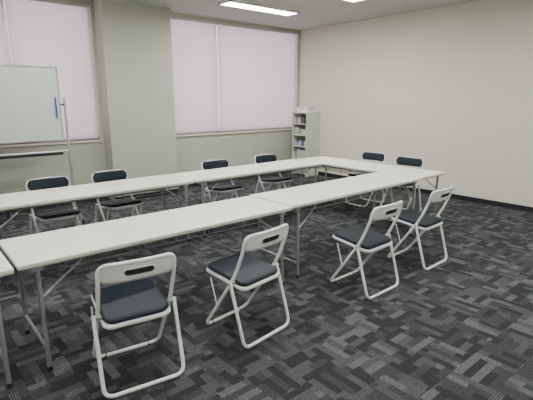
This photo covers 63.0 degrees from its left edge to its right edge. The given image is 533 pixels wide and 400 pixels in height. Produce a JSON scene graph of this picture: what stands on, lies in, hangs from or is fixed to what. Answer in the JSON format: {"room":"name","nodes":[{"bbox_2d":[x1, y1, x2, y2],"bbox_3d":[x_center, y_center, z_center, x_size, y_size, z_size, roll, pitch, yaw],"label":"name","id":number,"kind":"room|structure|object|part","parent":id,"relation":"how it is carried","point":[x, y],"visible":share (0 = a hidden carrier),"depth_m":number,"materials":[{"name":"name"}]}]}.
{"room":"meeting room","nodes":[
{"label":"meeting room","id":0,"kind":"room"},
{"bbox_2d":[92,0,177,199],"bbox_3d":[-2.071,-1.548,7.065,1.120,3.020,0.300,-11,17,-39],"label":"wall pillar","id":1,"kind":"structure","parent":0,"point":[134,45],"depth_m":6.85,"materials":[{"name":"paint"}]},
{"bbox_2d":[0,0,299,193],"bbox_3d":[-3.329,-1.373,6.310,10.500,3.020,0.150,-11,17,-39],"label":"wall","id":2,"kind":"structure","parent":0,"point":[88,158],"depth_m":6.97,"materials":[{"name":"paint"}]},
{"bbox_2d":[0,0,101,147],"bbox_3d":[-4.261,-1.615,5.399,4.200,2.015,0.150,-11,17,-39],"label":"window","id":3,"kind":"structure","parent":2,"relation":"in","point":[2,1],"depth_m":6.14,"materials":[{"name":"metal"}]},
{"bbox_2d":[0,0,18,144],"bbox_3d":[-4.098,-1.651,5.490,1.515,1.986,0.050,-11,17,-39],"label":"roller blind","id":4,"kind":"object","parent":3,"relation":"attached to","point":[3,48],"visible":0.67,"depth_m":5.87,"materials":[{"name":"fabric"}]},
{"bbox_2d":[4,0,98,143],"bbox_3d":[-3.074,-1.849,6.339,1.095,1.986,0.050,-11,17,-39],"label":"roller blind","id":5,"kind":"object","parent":3,"relation":"attached to","point":[56,33],"visible":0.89,"depth_m":6.36,"materials":[{"name":"fabric"}]},
{"bbox_2d":[0,171,291,214],"bbox_3d":[-3.184,0.102,6.468,10.488,0.075,0.312,-11,17,-39],"label":"baseboard","id":6,"kind":"structure","parent":2,"relation":"attached to","point":[193,184],"depth_m":7.30,"materials":[{"name":"plastic"}]},
{"bbox_2d":[176,24,291,136],"bbox_3d":[-0.560,-2.328,8.467,3.120,2.015,0.150,-11,17,-39],"label":"window","id":7,"kind":"structure","parent":2,"relation":"in","point":[216,24],"depth_m":8.37,"materials":[{"name":"metal"}]},
{"bbox_2d":[170,16,218,134],"bbox_3d":[-1.314,-2.187,7.798,1.045,1.986,0.050,-11,17,-39],"label":"roller blind","id":8,"kind":"object","parent":7,"relation":"attached to","point":[194,49],"visible":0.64,"depth_m":7.82,"materials":[{"name":"fabric"}]},
{"bbox_2d":[217,22,296,131],"bbox_3d":[-0.130,-2.415,8.780,2.005,1.986,0.050,-11,17,-39],"label":"roller blind","id":9,"kind":"object","parent":7,"relation":"attached to","point":[257,66],"visible":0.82,"depth_m":8.71,"materials":[{"name":"fabric"}]},
{"bbox_2d":[0,172,532,399],"bbox_3d":[-0.169,0.987,3.047,10.800,0.100,9.900,-11,17,-39],"label":"floor","id":10,"kind":"structure","parent":0,"point":[461,327],"depth_m":3.27,"materials":[{"name":"carpet"}]},
{"bbox_2d":[0,251,13,388],"bbox_3d":[-2.365,0.818,2.006,2.096,0.700,0.596,-11,17,-39],"label":"folding table","id":11,"kind":"object","parent":10,"relation":"on","point":[6,269],"visible":1,"depth_m":2.42,"materials":[{"name":"laminate"}]},
{"bbox_2d":[0,64,84,222],"bbox_3d":[-3.344,-0.584,5.166,1.940,1.999,0.636,-11,17,-39],"label":"whiteboard","id":12,"kind":"object","parent":10,"relation":"on","point":[30,104],"visible":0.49,"depth_m":5.39,"materials":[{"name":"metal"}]},
{"bbox_2d":[0,152,63,158],"bbox_3d":[-3.312,-0.489,5.149,1.700,0.035,0.080,-11,17,-39],"label":"tray","id":13,"kind":"object","parent":12,"relation":"on","point":[32,154],"depth_m":5.42,"materials":[{"name":"silver plastic"}]},
{"bbox_3d":[-3.346,-1.107,5.046,1.800,0.925,0.032,-11,17,-39],"label":"frame","id":14,"kind":"part","parent":12,"relation":"part of","materials":[{"name":"metal"}]},
{"bbox_2d":[26,176,81,234],"bbox_3d":[-2.201,0.180,4.566,0.484,0.785,0.485,-11,17,-39],"label":"folding chair","id":15,"kind":"object","parent":10,"relation":"on","point":[59,181],"visible":0.75,"depth_m":4.54,"materials":[{"name":"white metal"}]},
{"bbox_2d":[0,174,193,285],"bbox_3d":[-1.807,0.226,4.553,2.096,0.700,0.596,-11,17,-39],"label":"folding table","id":16,"kind":"object","parent":10,"relation":"on","point":[16,201],"visible":0.94,"depth_m":4.38,"materials":[{"name":"laminate"}]},
{"bbox_2d":[91,169,142,222],"bbox_3d":[-1.702,0.072,5.030,0.484,0.785,0.485,-12,18,-43],"label":"folding chair","id":17,"kind":"object","parent":10,"relation":"on","point":[120,174],"visible":0.76,"depth_m":4.99,"materials":[{"name":"white metal"}]},
{"bbox_2d":[91,251,184,398],"bbox_3d":[-0.789,0.645,2.561,0.484,0.785,0.485,-8,15,-30],"label":"folding chair","id":18,"kind":"object","parent":10,"relation":"on","point":[121,305],"visible":1,"depth_m":2.45,"materials":[{"name":"white metal"}]},
{"bbox_2d":[0,196,291,371],"bbox_3d":[-0.767,0.503,3.362,2.096,0.700,0.596,-11,17,-39],"label":"folding table","id":19,"kind":"object","parent":10,"relation":"on","point":[33,252],"visible":0.91,"depth_m":3.00,"materials":[{"name":"laminate"}]},
{"bbox_2d":[201,159,243,202],"bbox_3d":[-0.587,-0.128,5.891,0.484,0.785,0.485,-10,16,-37],"label":"folding chair","id":20,"kind":"object","parent":10,"relation":"on","point":[221,163],"visible":0.71,"depth_m":5.86,"materials":[{"name":"white metal"}]},
{"bbox_2d":[171,159,321,237],"bbox_3d":[-0.193,-0.085,5.892,2.096,0.700,0.596,-11,17,-39],"label":"folding table","id":21,"kind":"object","parent":10,"relation":"on","point":[201,177],"visible":0.79,"depth_m":5.62,"materials":[{"name":"laminate"}]},
{"bbox_2d":[206,223,289,347],"bbox_3d":[-0.137,0.533,3.045,0.485,0.785,0.484,12,18,41],"label":"folding chair","id":22,"kind":"object","parent":10,"relation":"on","point":[243,271],"visible":1,"depth_m":2.96,"materials":[{"name":"white metal"}]},
{"bbox_2d":[254,154,292,193],"bbox_3d":[0.107,-0.268,6.492,0.484,0.785,0.485,-11,17,-39],"label":"folding chair","id":23,"kind":"object","parent":10,"relation":"on","point":[263,158],"visible":0.73,"depth_m":6.45,"materials":[{"name":"white metal"}]},
{"bbox_2d":[292,107,319,176],"bbox_3d":[0.833,-1.256,9.300,0.390,1.440,0.430,-11,17,-39],"label":"bookshelf","id":24,"kind":"object","parent":10,"relation":"on","point":[306,121],"visible":0.89,"depth_m":9.18,"materials":[{"name":"metal"}]},
{"bbox_2d":[250,172,421,278],"bbox_3d":[0.828,0.187,4.723,2.096,0.700,0.596,-11,17,-39],"label":"folding table","id":25,"kind":"object","parent":10,"relation":"on","point":[298,197],"visible":0.88,"depth_m":4.40,"materials":[{"name":"laminate"}]},
{"bbox_2d":[345,152,385,206],"bbox_3d":[1.538,-0.331,6.767,0.485,0.785,0.484,-11,17,-39],"label":"folding chair","id":26,"kind":"object","parent":10,"relation":"on","point":[376,156],"visible":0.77,"depth_m":6.78,"materials":[{"name":"white metal"}]},
{"bbox_2d":[330,200,402,298],"bbox_3d":[0.857,0.371,3.743,0.484,0.785,0.485,-11,17,-40],"label":"folding chair","id":27,"kind":"object","parent":10,"relation":"on","point":[364,239],"visible":1,"depth_m":3.66,"materials":[{"name":"white metal"}]},
{"bbox_2d":[297,156,445,229],"bbox_3d":[1.365,-0.147,6.160,0.596,0.700,2.096,-11,17,-39],"label":"folding table","id":28,"kind":"object","parent":10,"relation":"on","point":[331,162],"visible":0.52,"depth_m":5.88,"materials":[{"name":"laminate"}]},
{"bbox_2d":[380,157,423,211],"bbox_3d":[1.917,-0.200,6.199,0.485,0.785,0.484,-12,17,-41],"label":"folding chair","id":29,"kind":"object","parent":10,"relation":"on","point":[409,161],"visible":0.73,"depth_m":6.22,"materials":[{"name":"white metal"}]},
{"bbox_2d":[387,186,452,269],"bbox_3d":[1.536,0.231,4.344,0.484,0.785,0.485,-12,17,-41],"label":"folding chair","id":30,"kind":"object","parent":10,"relation":"on","point":[423,221],"visible":0.98,"depth_m":4.25,"materials":[{"name":"white metal"}]},
{"bbox_2d":[88,0,479,29],"bbox_3d":[-0.169,-2.053,2.341,10.800,0.100,9.900,-11,17,-39],"label":"ceiling","id":31,"kind":"structure","parent":0,"point":[312,13],"depth_m":7.01,"materials":[{"name":"white paint"}]},
{"bbox_2d":[219,0,298,15],"bbox_3d":[-0.089,-3.025,6.850,1.400,0.045,0.280,-11,17,-39],"label":"ceiling light","id":32,"kind":"object","parent":31,"relation":"attached to","point":[241,4],"depth_m":6.78,"materials":[{"name":"white plastic"}]},
{"bbox_2d":[299,0,532,206],"bbox_3d":[3.886,-1.313,6.056,0.150,3.020,9.900,-11,17,-39],"label":"wall","id":33,"kind":"structure","parent":0,"point":[450,88],"depth_m":7.14,"materials":[{"name":"paint"}]},
{"bbox_2d":[318,171,532,211],"bbox_3d":[3.824,0.133,6.338,0.012,0.075,9.600,-11,17,-39],"label":"baseboard","id":34,"kind":"structure","parent":33,"relation":"attached to","point":[426,191],"depth_m":6.92,"materials":[{"name":"plastic"}]}
]}

